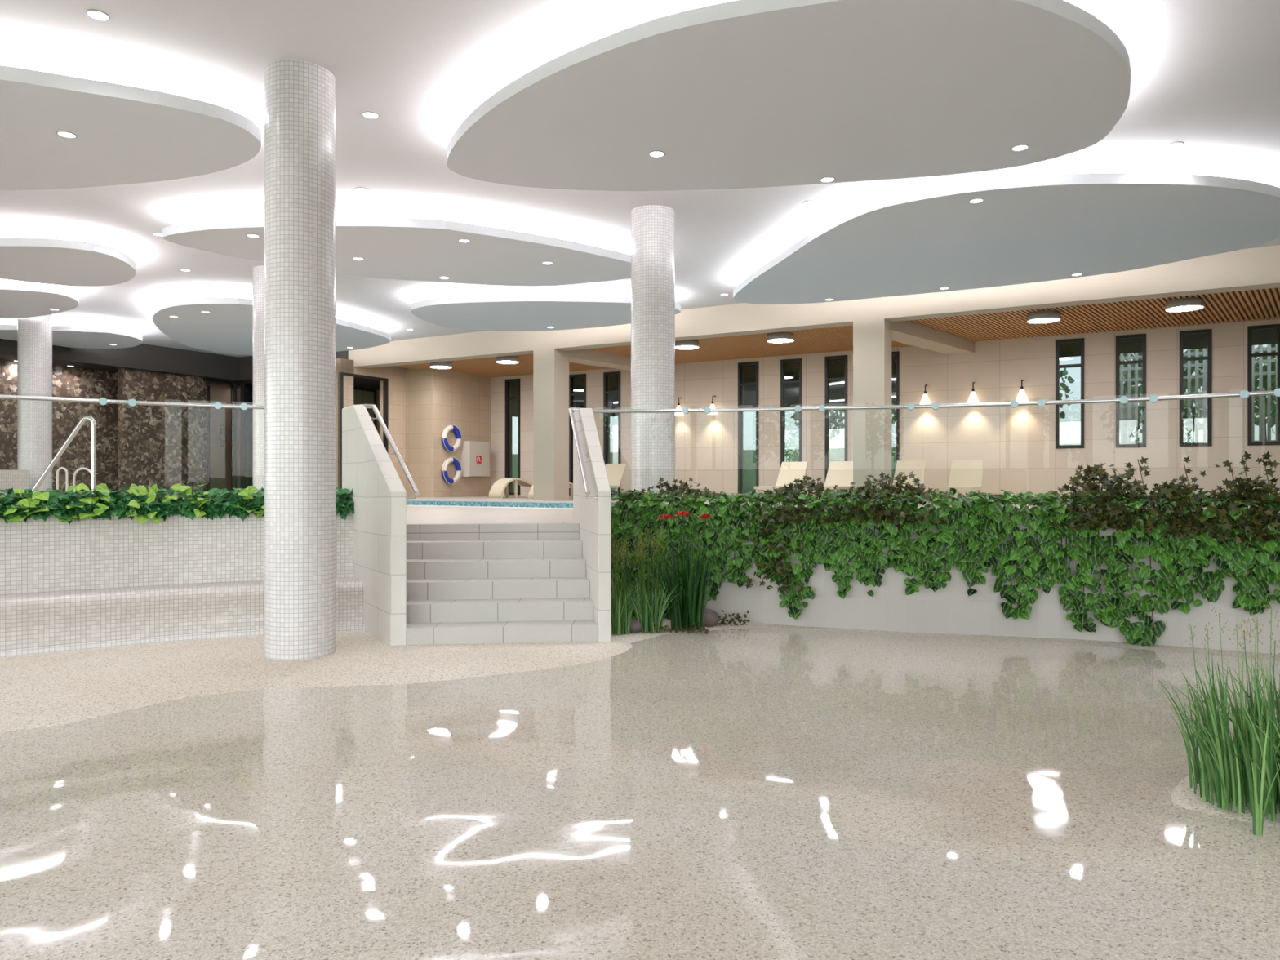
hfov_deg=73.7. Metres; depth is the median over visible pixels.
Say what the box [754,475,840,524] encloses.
ivy
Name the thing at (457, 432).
life ring
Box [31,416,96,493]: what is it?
grab rail
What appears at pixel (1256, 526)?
shrub
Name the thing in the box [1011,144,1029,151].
recessed light
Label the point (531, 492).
lounger
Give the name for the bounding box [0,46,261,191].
ceiling panel
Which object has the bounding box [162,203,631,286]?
ceiling panel
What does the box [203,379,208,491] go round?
stone wall
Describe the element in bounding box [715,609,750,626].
ivy
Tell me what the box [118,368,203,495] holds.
stone wall
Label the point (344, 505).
plant
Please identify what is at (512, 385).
window
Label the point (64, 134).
recessed light
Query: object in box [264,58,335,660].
column
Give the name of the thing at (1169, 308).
diffuser
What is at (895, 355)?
window
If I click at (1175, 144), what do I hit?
recessed light
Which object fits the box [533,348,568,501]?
square pillar
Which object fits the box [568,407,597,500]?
stair handrail
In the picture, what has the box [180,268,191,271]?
recessed light
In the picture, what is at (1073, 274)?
recessed light
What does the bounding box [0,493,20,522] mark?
plant
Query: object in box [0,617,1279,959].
floor
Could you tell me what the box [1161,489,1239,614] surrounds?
trailing vine
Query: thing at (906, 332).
beam
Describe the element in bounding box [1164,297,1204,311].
lamp
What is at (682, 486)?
ivy
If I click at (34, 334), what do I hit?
column
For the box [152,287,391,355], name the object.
ceiling panel
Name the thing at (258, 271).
column
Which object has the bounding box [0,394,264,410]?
handrail
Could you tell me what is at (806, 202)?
recessed light
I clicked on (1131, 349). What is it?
window
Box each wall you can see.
[0,360,118,493]
[0,470,29,494]
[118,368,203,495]
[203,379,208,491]
[335,358,491,497]
[342,404,406,645]
[356,386,379,435]
[491,316,1279,503]
[573,408,611,641]
[611,505,1279,654]
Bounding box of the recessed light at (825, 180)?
[819,176,835,182]
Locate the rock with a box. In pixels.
[624,618,644,632]
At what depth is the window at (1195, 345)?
17.79 m
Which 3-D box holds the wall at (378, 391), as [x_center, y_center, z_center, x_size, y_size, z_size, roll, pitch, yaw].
[-7.948,-1.300,26.142,2.300,3.600,4.728,0,0,29]
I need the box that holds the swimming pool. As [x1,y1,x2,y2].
[406,498,1279,512]
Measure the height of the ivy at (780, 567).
0.991 m
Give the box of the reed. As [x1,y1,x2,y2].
[1241,716,1279,836]
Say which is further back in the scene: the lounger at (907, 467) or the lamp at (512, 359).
the lamp at (512, 359)
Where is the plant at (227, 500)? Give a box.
[190,488,263,519]
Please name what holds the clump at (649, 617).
on the floor at (752, 791)
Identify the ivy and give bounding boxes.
[626,476,724,502]
[648,622,709,634]
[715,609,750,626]
[743,502,804,591]
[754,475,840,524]
[831,470,952,530]
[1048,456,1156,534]
[1141,456,1219,539]
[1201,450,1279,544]
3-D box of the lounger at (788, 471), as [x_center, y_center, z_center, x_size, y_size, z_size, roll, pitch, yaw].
[3.238,0.035,19.431,0.660,0.930,1.811,0,0,29]
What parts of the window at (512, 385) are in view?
pane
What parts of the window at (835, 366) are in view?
pane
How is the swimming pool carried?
in the deck
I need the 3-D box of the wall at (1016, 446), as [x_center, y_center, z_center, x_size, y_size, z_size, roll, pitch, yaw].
[8.786,-1.310,19.504,31.601,4.020,0.350,0,0,29]
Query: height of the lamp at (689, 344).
0.155 m
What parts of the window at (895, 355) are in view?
pane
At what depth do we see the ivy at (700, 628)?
8.91 m
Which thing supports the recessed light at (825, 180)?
attached to the ceiling panel at (734, 94)
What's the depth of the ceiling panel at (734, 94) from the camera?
7.45 m
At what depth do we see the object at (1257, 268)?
16.39 m
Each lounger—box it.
[488,477,533,497]
[528,481,573,498]
[568,463,626,500]
[754,462,808,502]
[804,461,853,496]
[892,460,926,494]
[936,459,983,503]
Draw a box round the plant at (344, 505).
[335,487,355,520]
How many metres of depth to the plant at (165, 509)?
8.75 m
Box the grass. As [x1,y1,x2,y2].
[1184,601,1279,771]
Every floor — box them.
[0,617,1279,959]
[407,496,1258,510]
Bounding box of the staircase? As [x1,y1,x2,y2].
[406,522,598,644]
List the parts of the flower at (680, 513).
stem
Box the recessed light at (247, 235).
[246,234,259,237]
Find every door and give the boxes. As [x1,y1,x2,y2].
[207,379,232,492]
[232,379,253,490]
[337,372,388,491]
[353,386,377,430]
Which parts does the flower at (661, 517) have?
stem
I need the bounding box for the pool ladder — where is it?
[56,466,91,492]
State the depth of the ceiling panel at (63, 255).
12.86 m
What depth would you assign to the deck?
12.02 m
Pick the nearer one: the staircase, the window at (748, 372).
the staircase
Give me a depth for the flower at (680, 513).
9.10 m
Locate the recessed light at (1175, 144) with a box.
[1166,142,1183,147]
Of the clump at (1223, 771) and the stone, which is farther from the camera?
the stone
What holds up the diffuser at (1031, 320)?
attached to the lamp at (1045, 316)
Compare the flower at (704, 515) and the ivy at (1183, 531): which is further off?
the flower at (704, 515)
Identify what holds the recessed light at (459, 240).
attached to the ceiling panel at (398, 242)
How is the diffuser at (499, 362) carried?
attached to the lamp at (512, 359)
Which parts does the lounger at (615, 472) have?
leg, seat, backrest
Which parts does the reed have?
stem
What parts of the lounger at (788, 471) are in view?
seat, backrest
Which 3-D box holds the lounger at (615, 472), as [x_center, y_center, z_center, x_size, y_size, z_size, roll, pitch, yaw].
[-1.055,0.035,21.819,0.660,0.930,1.811,0,0,29]
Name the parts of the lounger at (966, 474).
seat, backrest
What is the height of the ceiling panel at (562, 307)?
0.350 m
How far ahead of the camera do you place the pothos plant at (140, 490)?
8.61 m
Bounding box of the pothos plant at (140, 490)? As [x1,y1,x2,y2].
[124,483,182,524]
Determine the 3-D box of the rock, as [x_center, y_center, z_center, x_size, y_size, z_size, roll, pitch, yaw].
[-0.064,1.522,8.915,0.232,0.152,0.173,0,0,0]
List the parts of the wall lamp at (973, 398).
lamp shade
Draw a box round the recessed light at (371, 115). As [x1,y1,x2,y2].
[361,111,379,119]
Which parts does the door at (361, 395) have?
door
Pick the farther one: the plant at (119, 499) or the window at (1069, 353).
the window at (1069, 353)
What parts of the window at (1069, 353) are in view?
pane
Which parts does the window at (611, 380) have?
pane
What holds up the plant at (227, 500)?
on the bench
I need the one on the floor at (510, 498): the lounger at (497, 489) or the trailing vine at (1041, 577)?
the lounger at (497, 489)
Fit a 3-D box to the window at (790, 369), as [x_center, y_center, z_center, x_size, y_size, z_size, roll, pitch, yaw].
[3.925,-1.330,22.064,0.571,3.580,0.140,0,0,29]
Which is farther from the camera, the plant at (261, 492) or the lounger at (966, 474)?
the lounger at (966, 474)
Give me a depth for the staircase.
8.90 m
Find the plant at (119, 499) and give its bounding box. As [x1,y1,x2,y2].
[53,486,159,522]
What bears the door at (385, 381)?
in the wall at (423, 402)
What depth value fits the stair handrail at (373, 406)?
8.75 m
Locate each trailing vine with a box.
[611,488,730,619]
[713,489,835,619]
[813,485,904,599]
[884,487,998,596]
[969,489,1066,619]
[1041,491,1181,646]
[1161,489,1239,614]
[1210,491,1279,615]
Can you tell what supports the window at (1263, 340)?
in the wall at (1016, 446)
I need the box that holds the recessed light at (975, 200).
[968,198,983,203]
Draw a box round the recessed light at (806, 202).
[803,200,815,204]
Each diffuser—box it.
[430,365,451,368]
[496,360,517,364]
[675,345,698,349]
[768,338,793,342]
[1027,317,1060,323]
[1165,305,1203,311]
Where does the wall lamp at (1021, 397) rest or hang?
attached to the wall at (1016, 446)
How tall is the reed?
0.530 m
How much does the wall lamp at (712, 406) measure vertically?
0.512 m
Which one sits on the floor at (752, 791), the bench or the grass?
the grass
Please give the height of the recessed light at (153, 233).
0.008 m
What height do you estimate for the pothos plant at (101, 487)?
0.371 m
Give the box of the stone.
[702,608,719,626]
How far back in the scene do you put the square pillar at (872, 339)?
16.55 m
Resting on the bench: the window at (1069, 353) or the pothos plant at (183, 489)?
the pothos plant at (183, 489)
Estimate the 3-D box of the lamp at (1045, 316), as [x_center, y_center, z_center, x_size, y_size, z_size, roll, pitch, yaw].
[7.796,-3.143,16.476,0.590,0.155,0.590,0,0,0]
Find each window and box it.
[505,378,519,494]
[568,373,586,495]
[603,371,620,495]
[737,361,758,495]
[780,358,801,493]
[824,355,847,495]
[891,351,899,484]
[1055,337,1084,448]
[1115,333,1146,447]
[1179,328,1212,446]
[1247,324,1279,445]
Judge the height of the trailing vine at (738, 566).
1.417 m
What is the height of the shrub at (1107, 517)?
0.749 m
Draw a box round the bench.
[0,511,364,657]
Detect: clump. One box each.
[611,532,636,635]
[620,527,684,632]
[644,541,728,630]
[1133,647,1279,822]
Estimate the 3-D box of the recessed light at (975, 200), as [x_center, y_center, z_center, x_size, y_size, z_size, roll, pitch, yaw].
[4.020,-3.336,10.202,0.166,0.008,0.166,0,0,0]
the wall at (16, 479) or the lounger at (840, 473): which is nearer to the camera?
the wall at (16, 479)
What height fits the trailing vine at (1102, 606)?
1.544 m
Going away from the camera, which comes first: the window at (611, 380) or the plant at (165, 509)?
the plant at (165, 509)
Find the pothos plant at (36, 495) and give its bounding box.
[0,488,48,521]
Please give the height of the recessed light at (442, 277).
0.008 m
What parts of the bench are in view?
backrest, seat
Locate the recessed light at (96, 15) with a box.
[85,8,110,21]
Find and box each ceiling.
[0,0,1279,357]
[0,354,245,386]
[353,377,379,390]
[391,287,1279,377]
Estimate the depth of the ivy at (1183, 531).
8.00 m
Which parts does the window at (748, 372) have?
pane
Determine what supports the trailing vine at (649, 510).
hanging from the wall at (949, 610)
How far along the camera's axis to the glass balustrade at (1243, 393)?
9.26 m
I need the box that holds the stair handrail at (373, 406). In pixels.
[363,404,419,499]
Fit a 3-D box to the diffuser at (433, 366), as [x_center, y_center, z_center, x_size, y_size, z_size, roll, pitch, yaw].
[-5.431,-3.071,23.287,0.570,0.013,0.570,0,0,0]
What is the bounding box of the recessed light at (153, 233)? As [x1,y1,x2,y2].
[152,232,162,236]
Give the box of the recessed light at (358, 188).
[355,186,368,191]
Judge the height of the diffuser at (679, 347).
0.013 m
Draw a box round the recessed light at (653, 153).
[648,151,665,157]
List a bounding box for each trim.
[224,350,348,382]
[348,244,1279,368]
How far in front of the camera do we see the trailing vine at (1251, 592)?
7.75 m
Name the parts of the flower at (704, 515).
stem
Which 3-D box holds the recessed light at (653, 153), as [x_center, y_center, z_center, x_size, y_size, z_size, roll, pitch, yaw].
[0.173,-3.336,8.736,0.166,0.008,0.166,0,0,0]
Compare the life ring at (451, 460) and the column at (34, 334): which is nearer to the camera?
the column at (34, 334)
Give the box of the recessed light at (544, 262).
[542,261,552,264]
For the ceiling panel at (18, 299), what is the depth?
15.83 m
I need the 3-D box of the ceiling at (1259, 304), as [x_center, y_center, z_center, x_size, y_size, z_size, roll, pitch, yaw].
[5.427,-3.280,19.020,37.001,0.120,4.480,0,0,29]
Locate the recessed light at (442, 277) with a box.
[439,275,449,279]
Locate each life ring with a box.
[441,424,462,452]
[441,457,462,484]
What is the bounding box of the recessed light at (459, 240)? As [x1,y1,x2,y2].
[457,239,470,242]
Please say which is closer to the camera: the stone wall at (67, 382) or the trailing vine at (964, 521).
the trailing vine at (964, 521)
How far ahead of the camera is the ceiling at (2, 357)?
22.64 m
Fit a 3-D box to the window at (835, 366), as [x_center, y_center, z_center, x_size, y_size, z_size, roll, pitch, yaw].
[4.955,-1.330,21.491,0.574,3.580,0.140,0,0,29]
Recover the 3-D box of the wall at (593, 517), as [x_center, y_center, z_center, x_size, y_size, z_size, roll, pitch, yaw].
[-0.540,0.410,9.404,0.150,2.480,2.124,0,0,-11]
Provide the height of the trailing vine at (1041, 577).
1.312 m
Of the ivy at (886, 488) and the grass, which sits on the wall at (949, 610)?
the ivy at (886, 488)
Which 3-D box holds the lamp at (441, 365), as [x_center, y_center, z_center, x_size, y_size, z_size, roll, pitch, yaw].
[-5.431,-3.143,23.287,0.590,0.155,0.590,0,0,0]
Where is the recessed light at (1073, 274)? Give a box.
[1071,273,1082,275]
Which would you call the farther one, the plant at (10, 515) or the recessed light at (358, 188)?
the recessed light at (358, 188)
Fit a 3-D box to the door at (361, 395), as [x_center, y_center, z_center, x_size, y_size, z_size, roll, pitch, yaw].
[-8.711,-1.190,26.756,0.070,3.380,1.140,0,0,29]
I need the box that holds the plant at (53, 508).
[0,487,82,524]
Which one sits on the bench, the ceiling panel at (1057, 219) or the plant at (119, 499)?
the plant at (119, 499)
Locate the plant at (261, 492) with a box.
[235,487,264,521]
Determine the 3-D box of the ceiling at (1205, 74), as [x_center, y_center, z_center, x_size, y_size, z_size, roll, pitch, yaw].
[-2.382,-3.790,6.417,38.802,0.200,25.501,0,0,29]
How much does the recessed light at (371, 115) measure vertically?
0.008 m
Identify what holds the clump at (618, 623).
on the floor at (752, 791)
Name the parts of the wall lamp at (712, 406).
lamp shade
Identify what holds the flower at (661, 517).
on the floor at (752, 791)
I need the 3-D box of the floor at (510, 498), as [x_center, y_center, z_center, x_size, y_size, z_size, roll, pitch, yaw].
[4.009,1.050,19.454,36.901,1.100,5.300,0,0,29]
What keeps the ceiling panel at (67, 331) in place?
attached to the ceiling at (1205, 74)
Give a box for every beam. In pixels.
[0,338,239,380]
[564,320,974,370]
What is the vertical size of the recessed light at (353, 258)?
0.008 m
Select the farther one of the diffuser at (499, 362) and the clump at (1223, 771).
the diffuser at (499, 362)
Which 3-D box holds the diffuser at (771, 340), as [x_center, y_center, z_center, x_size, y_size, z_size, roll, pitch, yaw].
[3.111,-3.071,18.881,0.570,0.013,0.570,0,0,0]
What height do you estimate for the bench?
1.350 m
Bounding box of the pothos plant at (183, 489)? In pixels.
[170,483,210,517]
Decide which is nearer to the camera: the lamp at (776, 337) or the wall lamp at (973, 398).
the lamp at (776, 337)
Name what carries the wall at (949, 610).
on the floor at (752, 791)
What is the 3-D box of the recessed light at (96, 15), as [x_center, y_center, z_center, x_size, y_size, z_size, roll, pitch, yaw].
[-4.300,-3.686,6.772,0.166,0.008,0.166,0,0,0]
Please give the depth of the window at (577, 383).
25.31 m
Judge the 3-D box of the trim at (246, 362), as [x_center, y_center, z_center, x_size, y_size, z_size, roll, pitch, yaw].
[-10.682,-3.345,24.929,6.100,0.690,0.010,0,0,29]
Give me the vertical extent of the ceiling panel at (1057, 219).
0.350 m
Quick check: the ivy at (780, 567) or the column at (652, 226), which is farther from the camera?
the column at (652, 226)
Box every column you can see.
[17,314,52,497]
[253,266,264,491]
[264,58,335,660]
[631,204,675,504]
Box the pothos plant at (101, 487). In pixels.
[57,483,114,522]
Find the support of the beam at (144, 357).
attached to the stone wall at (162, 446)
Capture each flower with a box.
[657,514,677,579]
[673,511,690,573]
[695,513,713,577]
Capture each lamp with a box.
[430,360,452,368]
[496,355,519,364]
[675,339,698,349]
[675,397,683,416]
[707,395,717,414]
[767,332,794,342]
[920,384,930,404]
[967,382,978,403]
[1016,379,1028,401]
[1026,310,1060,323]
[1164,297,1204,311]
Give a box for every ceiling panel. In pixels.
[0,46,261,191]
[0,225,136,286]
[0,279,78,318]
[0,316,142,348]
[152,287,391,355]
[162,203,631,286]
[410,284,680,331]
[446,0,1130,191]
[733,158,1279,304]
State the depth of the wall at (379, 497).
8.57 m
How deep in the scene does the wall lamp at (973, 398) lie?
19.64 m
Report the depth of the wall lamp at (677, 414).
23.34 m
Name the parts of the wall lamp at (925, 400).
lamp shade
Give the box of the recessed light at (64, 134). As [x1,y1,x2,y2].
[56,130,77,138]
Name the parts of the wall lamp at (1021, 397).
lamp shade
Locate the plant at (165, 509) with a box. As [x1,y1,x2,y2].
[123,485,219,521]
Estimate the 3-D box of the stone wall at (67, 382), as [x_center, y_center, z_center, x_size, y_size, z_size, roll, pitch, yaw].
[-15.816,-1.250,21.819,0.250,3.500,5.083,0,0,29]
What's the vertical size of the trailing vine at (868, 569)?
1.204 m
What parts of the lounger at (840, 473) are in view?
seat, backrest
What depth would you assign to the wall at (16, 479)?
16.89 m
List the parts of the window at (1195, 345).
pane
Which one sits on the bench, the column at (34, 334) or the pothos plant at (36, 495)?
the pothos plant at (36, 495)
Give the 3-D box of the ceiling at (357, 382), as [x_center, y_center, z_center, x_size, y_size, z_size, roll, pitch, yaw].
[-8.212,-2.925,25.564,2.200,0.050,5.794,0,0,29]
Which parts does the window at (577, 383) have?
pane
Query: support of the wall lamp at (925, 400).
attached to the wall at (1016, 446)
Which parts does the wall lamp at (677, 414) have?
lamp shade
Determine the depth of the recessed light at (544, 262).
13.13 m
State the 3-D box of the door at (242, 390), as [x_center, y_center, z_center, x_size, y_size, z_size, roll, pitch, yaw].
[-11.152,-1.250,25.270,2.692,3.500,0.091,0,0,29]
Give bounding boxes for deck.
[406,506,575,523]
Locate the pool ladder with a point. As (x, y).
(60, 468)
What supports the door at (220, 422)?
in the stone wall at (206, 382)
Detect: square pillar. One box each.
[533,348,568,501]
[853,318,891,501]
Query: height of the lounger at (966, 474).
0.930 m
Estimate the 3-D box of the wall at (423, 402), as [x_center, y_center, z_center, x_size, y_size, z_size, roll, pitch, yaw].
[-6.422,-1.390,25.079,1.400,3.780,5.287,0,0,29]
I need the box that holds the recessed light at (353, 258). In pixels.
[352,257,364,260]
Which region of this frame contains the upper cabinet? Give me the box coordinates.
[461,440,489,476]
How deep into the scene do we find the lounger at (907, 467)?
18.73 m
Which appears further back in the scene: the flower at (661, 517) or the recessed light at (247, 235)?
the recessed light at (247, 235)
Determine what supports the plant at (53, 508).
on the bench
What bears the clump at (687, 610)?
on the floor at (752, 791)

